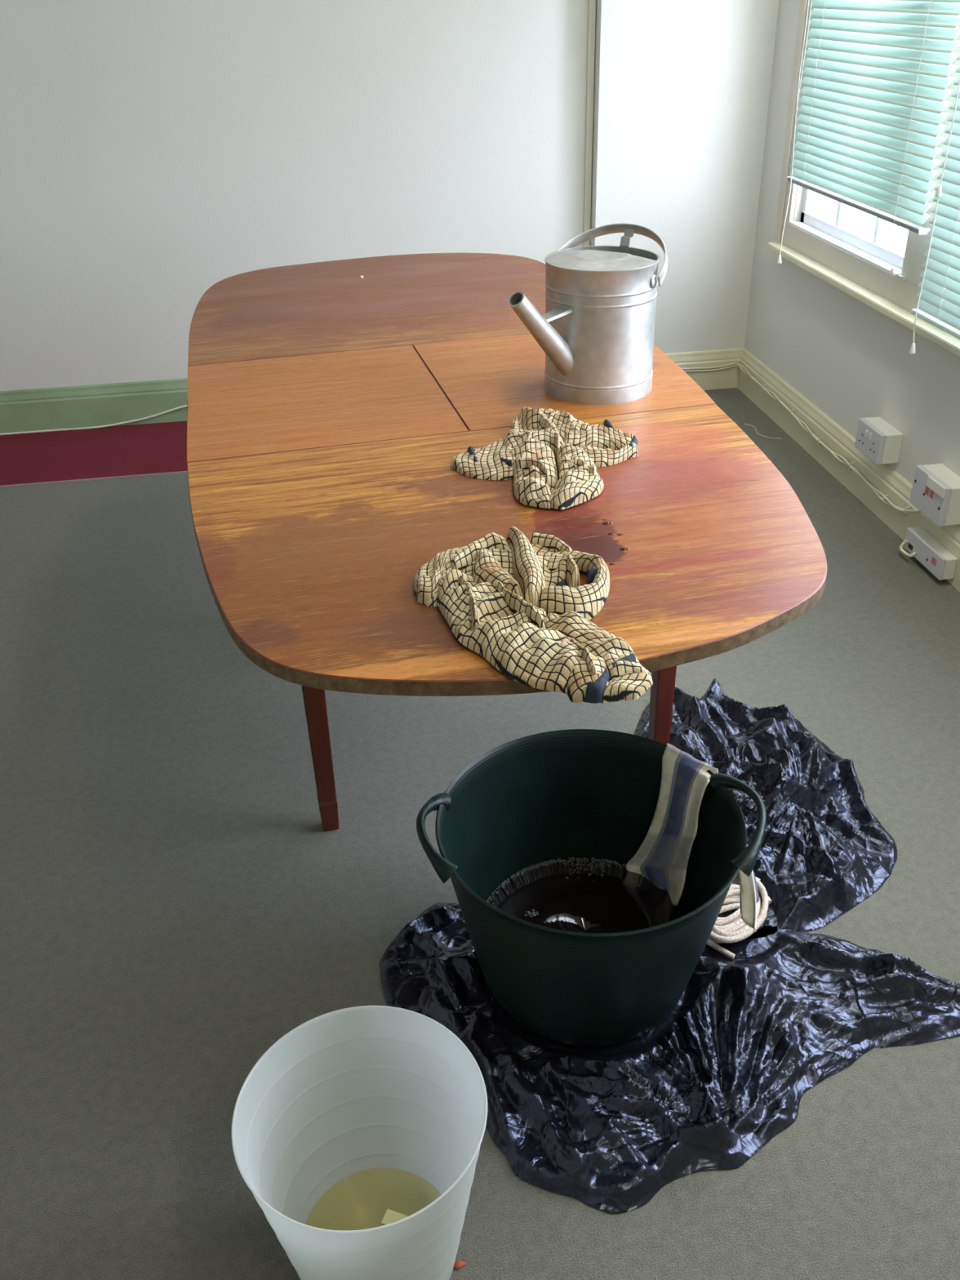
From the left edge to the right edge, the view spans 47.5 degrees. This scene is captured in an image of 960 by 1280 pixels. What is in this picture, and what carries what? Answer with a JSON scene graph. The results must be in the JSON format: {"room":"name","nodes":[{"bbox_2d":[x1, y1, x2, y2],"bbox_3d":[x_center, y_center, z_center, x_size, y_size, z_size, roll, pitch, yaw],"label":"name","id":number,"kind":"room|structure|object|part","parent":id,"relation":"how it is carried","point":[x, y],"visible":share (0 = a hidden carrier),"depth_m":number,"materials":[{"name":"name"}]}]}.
{"room":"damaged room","nodes":[
{"label":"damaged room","id":0,"kind":"room"},
{"bbox_2d":[0,0,778,391],"bbox_3d":[-1.013,-1.970,3.464,4.624,2.620,0.175,-6,31,-6],"label":"wall","id":1,"kind":"structure","parent":0,"point":[154,154],"depth_m":3.72,"materials":[{"name":"paint"}]},
{"bbox_2d":[0,404,186,435],"bbox_3d":[-1.493,-0.814,4.033,1.071,0.075,0.008,-6,31,-6],"label":"cable","id":2,"kind":"object","parent":1,"relation":"attached to","point":[184,406],"visible":0.79,"depth_m":4.05,"materials":[{"name":"white plastic"}]},
{"bbox_2d":[0,377,187,433],"bbox_3d":[-1.731,-0.834,4.002,3.000,0.160,0.020,-6,31,-6],"label":"baseboard","id":3,"kind":"structure","parent":1,"relation":"attached to","point":[101,404],"depth_m":4.02,"materials":[{"name":"green paint"}]},
{"bbox_2d":[582,0,595,246],"bbox_3d":[0.368,-2.163,3.558,0.023,2.460,0.012,-6,31,-6],"label":"trim","id":4,"kind":"structure","parent":1,"relation":"attached to","point":[592,3],"depth_m":3.76,"materials":[{"name":"beige paint"}]},
{"bbox_2d":[665,347,743,390],"bbox_3d":[0.726,-1.030,4.208,0.602,0.150,0.020,-6,31,-6],"label":"baseboard","id":5,"kind":"structure","parent":1,"relation":"attached to","point":[727,378],"depth_m":4.21,"materials":[{"name":"beige paint"}]},
{"bbox_2d":[681,363,735,369],"bbox_3d":[0.791,-1.044,4.191,0.393,0.016,0.006,-6,31,-6],"label":"cable","id":6,"kind":"object","parent":1,"relation":"attached to","point":[731,363],"visible":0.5,"depth_m":4.20,"materials":[{"name":"beige plastic"}]},
{"bbox_2d":[684,364,737,372],"bbox_3d":[0.796,-1.038,4.196,0.401,0.018,0.006,-6,31,-6],"label":"cable","id":7,"kind":"object","parent":1,"relation":"attached to","point":[734,365],"visible":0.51,"depth_m":4.21,"materials":[{"name":"white plastic"}]},
{"bbox_2d":[0,387,959,1279],"bbox_3d":[-0.561,0.757,1.527,4.474,0.050,6.375,-6,31,-6],"label":"floor","id":8,"kind":"structure","parent":0,"point":[176,900],"depth_m":1.96,"materials":[{"name":"grey carpet"}]},
{"bbox_2d":[0,421,187,487],"bbox_3d":[-1.652,-0.636,3.821,3.020,0.004,0.511,-6,31,-6],"label":"carpet strip","id":9,"kind":"object","parent":8,"relation":"on","point":[155,448],"visible":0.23,"depth_m":3.83,"materials":[{"name":"red carpet"}]},
{"bbox_2d":[231,1005,487,1279],"bbox_3d":[-0.132,0.662,1.321,0.290,0.302,0.290,16,35,27],"label":"waste bin","id":10,"kind":"object","parent":8,"relation":"on","point":[355,1114],"visible":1,"depth_m":1.37,"materials":[{"name":"plastic"}]},
{"label":"water","id":11,"kind":"object","parent":10,"relation":"in","visible":0},
{"bbox_2d":[381,1208,407,1224],"bbox_3d":[-0.111,0.746,1.403,0.028,0.001,0.020,10,33,18],"label":"paper scrap","id":12,"kind":"object","parent":11,"relation":"on","point":[390,1216],"visible":0.71,"depth_m":1.41,"materials":[{"name":"yellow paper"}]},
{"bbox_2d":[453,1260,466,1269],"bbox_3d":[-0.027,0.794,1.385,0.021,0.004,0.009,-18,35,-25],"label":"scrap","id":13,"kind":"object","parent":8,"relation":"on","point":[458,1264],"visible":0.79,"depth_m":1.39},
{"bbox_2d":[186,253,826,831],"bbox_3d":[-0.071,-0.205,2.323,0.970,0.740,2.188,-8,32,-11],"label":"table","id":14,"kind":"object","parent":8,"relation":"on","point":[330,408],"visible":0.81,"depth_m":1.67,"materials":[{"name":"brown wood"}]},
{"bbox_3d":[-0.301,0.023,1.912,0.047,0.646,0.047,-8,32,-11],"label":"leg","id":15,"kind":"part","parent":14,"relation":"part of","materials":[{"name":"brown wood"}]},
{"bbox_3d":[-0.230,-0.839,2.682,0.963,0.021,0.881,-8,32,-11],"label":"tabletop panel","id":16,"kind":"part","parent":14,"relation":"part of","materials":[{"name":"brown wood"}]},
{"bbox_3d":[0.063,-0.153,1.540,0.922,0.021,0.768,-8,32,-11],"label":"tabletop panel","id":17,"kind":"part","parent":14,"relation":"part of","materials":[{"name":"brown wood"}]},
{"bbox_2d":[413,525,653,703],"bbox_3d":[0.048,-0.048,1.304,0.249,0.043,0.395,-4,31,-4],"label":"cloth","id":18,"kind":"object","parent":14,"relation":"on","point":[519,603],"visible":1,"depth_m":1.28,"materials":[{"name":"beige fabric"}]},
{"bbox_2d":[451,406,638,510],"bbox_3d":[0.111,-0.306,1.730,0.266,0.038,0.357,16,36,27],"label":"cloth","id":19,"kind":"object","parent":14,"relation":"on","point":[538,437],"visible":1,"depth_m":1.71,"materials":[{"name":"beige fabric"}]},
{"bbox_2d":[507,223,667,404],"bbox_3d":[0.175,-0.568,1.935,0.221,0.271,0.351,26,41,38],"label":"watering can","id":20,"kind":"object","parent":14,"relation":"on","point":[595,333],"visible":1,"depth_m":1.90,"materials":[{"name":"metal"}]},
{"bbox_3d":[0.113,-0.527,1.883,0.045,0.173,0.169,26,41,38],"label":"spout","id":21,"kind":"part","parent":20,"relation":"part of","materials":[{"name":"metal"}]},
{"bbox_3d":[0.195,-0.656,1.889,0.197,0.010,0.122,16,36,27],"label":"lid","id":22,"kind":"part","parent":20,"relation":"part of","materials":[{"name":"metal"}]},
{"bbox_3d":[0.244,-0.698,1.958,0.222,0.078,0.124,16,36,27],"label":"handle","id":23,"kind":"part","parent":20,"relation":"part of","materials":[{"name":"metal"}]},
{"bbox_3d":[0.353,-0.073,2.037,0.047,0.646,0.047,-8,32,-11],"label":"leg","id":24,"kind":"part","parent":14,"relation":"part of","materials":[{"name":"brown wood"}]},
{"bbox_2d":[380,876,959,1213],"bbox_3d":[0.325,0.550,1.692,0.944,0.083,0.602,-6,31,-6],"label":"bag","id":25,"kind":"object","parent":8,"relation":"on","point":[730,1068],"depth_m":1.63,"materials":[{"name":"black plastic"}]},
{"bbox_2d":[416,728,766,1046],"bbox_3d":[0.167,0.392,1.694,0.459,0.348,0.458,26,41,38],"label":"tub","id":26,"kind":"object","parent":25,"relation":"on","point":[527,801],"visible":0.91,"depth_m":1.68,"materials":[{"name":"plastic"}]},
{"bbox_3d":[-0.066,0.285,1.606,0.056,0.046,0.187,-4,31,-4],"label":"handle","id":27,"kind":"part","parent":26,"relation":"part of","materials":[{"name":"plastic"}]},
{"bbox_2d":[487,856,688,933],"bbox_3d":[0.169,0.471,1.743,0.349,0.010,0.349,-6,31,-6],"label":"water","id":28,"kind":"object","parent":26,"relation":"in","point":[621,900],"visible":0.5,"depth_m":1.80,"materials":[{"name":"black liquid"}]},
{"bbox_2d":[486,856,667,917],"bbox_3d":[0.128,0.427,1.806,0.344,0.002,0.176,-17,35,-24],"label":"foam","id":29,"kind":"object","parent":28,"relation":"on","point":[550,861],"visible":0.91,"depth_m":1.87,"materials":[{"name":"grey"}]},
{"bbox_2d":[625,742,759,932],"bbox_3d":[0.368,0.342,1.744,0.102,0.283,0.271,-24,37,-31],"label":"tea towel","id":30,"kind":"object","parent":26,"relation":"on","point":[662,858],"visible":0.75,"depth_m":1.76,"materials":[{"name":"fabric"}]},
{"bbox_3d":[0.388,0.262,1.612,0.063,0.053,0.220,-1,31,2],"label":"handle","id":31,"kind":"part","parent":26,"relation":"part of","materials":[{"name":"plastic"}]},
{"bbox_3d":[0.422,0.454,1.855,0.129,0.046,0.168,21,38,32],"label":"rope coil","id":32,"kind":"part","parent":25,"relation":"part of","materials":[{"name":"white fabric"}]},
{"bbox_2d":[744,423,782,439],"bbox_3d":[0.987,-0.735,3.847,0.039,0.002,0.184,-18,35,-24],"label":"thread","id":33,"kind":"object","parent":8,"relation":"on","point":[744,424],"visible":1,"depth_m":3.82},
{"bbox_2d":[634,678,897,939],"bbox_3d":[0.525,0.255,2.139,0.473,0.110,0.778,-6,31,-6],"label":"bag","id":34,"kind":"object","parent":8,"relation":"on","point":[824,852],"visible":0.73,"depth_m":2.06,"materials":[{"name":"black plastic"}]},
{"bbox_2d":[744,0,959,484],"bbox_3d":[1.550,-0.546,0.993,0.240,2.620,6.200,-6,31,-6],"label":"wall","id":35,"kind":"structure","parent":0,"point":[851,361],"depth_m":3.48,"materials":[{"name":"paint"}]},
{"bbox_2d":[773,0,807,242],"bbox_3d":[1.150,-1.565,2.577,0.007,1.565,1.960,-6,31,-6],"label":"trim","id":36,"kind":"structure","parent":35,"relation":"attached to","point":[802,7],"depth_m":3.58,"materials":[{"name":"paint"}]},
{"bbox_2d":[737,363,920,512],"bbox_3d":[1.102,-0.694,3.598,0.011,0.064,1.438,-6,31,-6],"label":"cable","id":37,"kind":"object","parent":35,"relation":"attached to","point":[739,365],"visible":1,"depth_m":3.48,"materials":[{"name":"white plastic"}]},
{"bbox_2d":[738,363,921,512],"bbox_3d":[1.102,-0.697,3.596,0.011,0.054,1.437,-6,31,-6],"label":"cable","id":38,"kind":"object","parent":35,"relation":"attached to","point":[742,366],"visible":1,"depth_m":3.52,"materials":[{"name":"white plastic"}]},
{"bbox_2d":[789,185,904,273],"bbox_3d":[1.123,-1.802,2.992,0.072,1.490,0.895,-6,31,-6],"label":"window","id":39,"kind":"structure","parent":35,"relation":"in","point":[873,251],"depth_m":3.39,"materials":[{"name":"paint"}]},
{"bbox_2d":[890,267,906,280],"bbox_3d":[1.148,-1.006,2.995,0.033,0.028,0.042,-6,31,-6],"label":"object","id":40,"kind":"structure","parent":39,"relation":"attached to","point":[899,276],"depth_m":3.00,"materials":[{"name":"paint"}]},
{"bbox_3d":[1.158,-0.999,3.001,0.013,0.010,0.042,-6,31,-6],"label":"peg plate","id":41,"kind":"part","parent":40,"relation":"part of","materials":[{"name":"paint"}]},
{"bbox_2d":[737,347,959,591],"bbox_3d":[1.454,0.521,1.620,0.020,0.150,6.200,-6,31,-6],"label":"baseboard","id":42,"kind":"structure","parent":35,"relation":"attached to","point":[884,478],"depth_m":3.44,"materials":[{"name":"beige paint"}]},
{"bbox_2d":[767,241,959,357],"bbox_3d":[1.166,-0.871,2.959,0.056,0.025,1.975,-6,31,-6],"label":"window sill","id":43,"kind":"structure","parent":35,"relation":"attached to","point":[897,313],"depth_m":3.12,"materials":[{"name":"beige paint"}]},
{"bbox_2d":[776,0,959,263],"bbox_3d":[1.035,-1.704,2.833,0.050,1.568,0.878,-6,31,-6],"label":"blind","id":44,"kind":"object","parent":35,"relation":"attached to","point":[875,82],"visible":0.99,"depth_m":2.91,"materials":[{"name":"green plastic"}]},
{"bbox_3d":[0.963,-1.903,3.162,0.002,1.520,0.032,-6,31,-6],"label":"pull cord","id":45,"kind":"part","parent":44,"relation":"part of","materials":[{"name":"white fabric"}]},
{"bbox_3d":[0.960,-2.008,3.094,0.002,1.271,0.023,-6,31,-6],"label":"pull cord","id":46,"kind":"part","parent":44,"relation":"part of","materials":[{"name":"white fabric"}]},
{"bbox_3d":[0.994,-1.950,3.038,0.030,1.278,0.001,-6,31,-6],"label":"ladder cord","id":47,"kind":"part","parent":44,"relation":"part of","materials":[{"name":"white fabric"}]},
{"bbox_3d":[1.054,-1.250,3.110,0.026,0.012,0.870,-6,31,-6],"label":"rail","id":48,"kind":"part","parent":44,"relation":"part of","materials":[{"name":"white metal"}]},
{"bbox_3d":[1.081,-1.638,2.521,0.030,1.278,0.001,-6,31,-6],"label":"ladder cord","id":49,"kind":"part","parent":44,"relation":"part of","materials":[{"name":"white fabric"}]},
{"bbox_2d":[780,0,959,311],"bbox_3d":[1.161,-1.566,2.578,0.014,1.565,1.960,-6,31,-6],"label":"window frame","id":50,"kind":"structure","parent":35,"relation":"attached to","point":[903,294],"depth_m":3.13,"materials":[{"name":"paint"}]},
{"bbox_2d":[854,417,902,465],"bbox_3d":[1.154,-0.579,3.161,0.069,0.090,0.150,-6,31,-6],"label":"double socket","id":51,"kind":"object","parent":35,"relation":"attached to","point":[876,438],"visible":1,"depth_m":3.12,"materials":[{"name":"white plastic"}]},
{"bbox_3d":[1.130,-0.577,3.158,0.014,0.090,0.150,-6,31,-6],"label":"plate","id":52,"kind":"part","parent":51,"relation":"part of","materials":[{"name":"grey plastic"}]},
{"bbox_2d":[903,506,910,515],"bbox_3d":[1.194,-0.362,3.052,0.015,0.027,0.004,-6,31,-6],"label":"clip","id":53,"kind":"object","parent":35,"relation":"attached to","point":[908,506],"visible":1,"depth_m":3.05,"materials":[{"name":"white plastic"}]},
{"bbox_2d":[899,527,957,580],"bbox_3d":[1.198,-0.233,2.924,0.061,0.063,0.199,-6,31,-6],"label":"outlet box","id":54,"kind":"object","parent":35,"relation":"attached to","point":[920,544],"visible":1,"depth_m":2.90,"materials":[{"name":"white plastic"}]},
{"bbox_2d":[908,57,959,354],"bbox_3d":[1.165,-1.227,2.072,0.050,1.598,0.883,-6,31,-6],"label":"blind","id":55,"kind":"object","parent":35,"relation":"attached to","point":[939,304],"visible":1,"depth_m":2.64,"materials":[{"name":"green plastic"}]},
{"bbox_3d":[1.108,-0.919,2.710,0.002,0.360,0.016,-6,31,-6],"label":"pull cord","id":56,"kind":"part","parent":55,"relation":"part of","materials":[{"name":"white fabric"}]},
{"bbox_3d":[1.189,-0.624,2.440,0.026,0.012,0.875,-6,31,-6],"label":"rail","id":57,"kind":"part","parent":55,"relation":"part of","materials":[{"name":"white plastic"}]},
{"bbox_3d":[1.125,-1.407,2.320,0.030,1.469,0.001,-6,31,-6],"label":"ladder cord","id":58,"kind":"part","parent":55,"relation":"part of","materials":[{"name":"white fabric"}]},
{"bbox_3d":[1.088,-1.544,2.333,0.002,1.064,0.012,-6,31,-6],"label":"pull cord","id":59,"kind":"part","parent":55,"relation":"part of","materials":[{"name":"white fabric"}]},
{"bbox_2d":[909,463,959,526],"bbox_3d":[1.202,-0.381,2.851,0.079,0.107,0.162,-6,31,-6],"label":"box","id":60,"kind":"object","parent":35,"relation":"attached to","point":[935,488],"visible":1,"depth_m":2.81,"materials":[{"name":"white plastic"}]}
]}

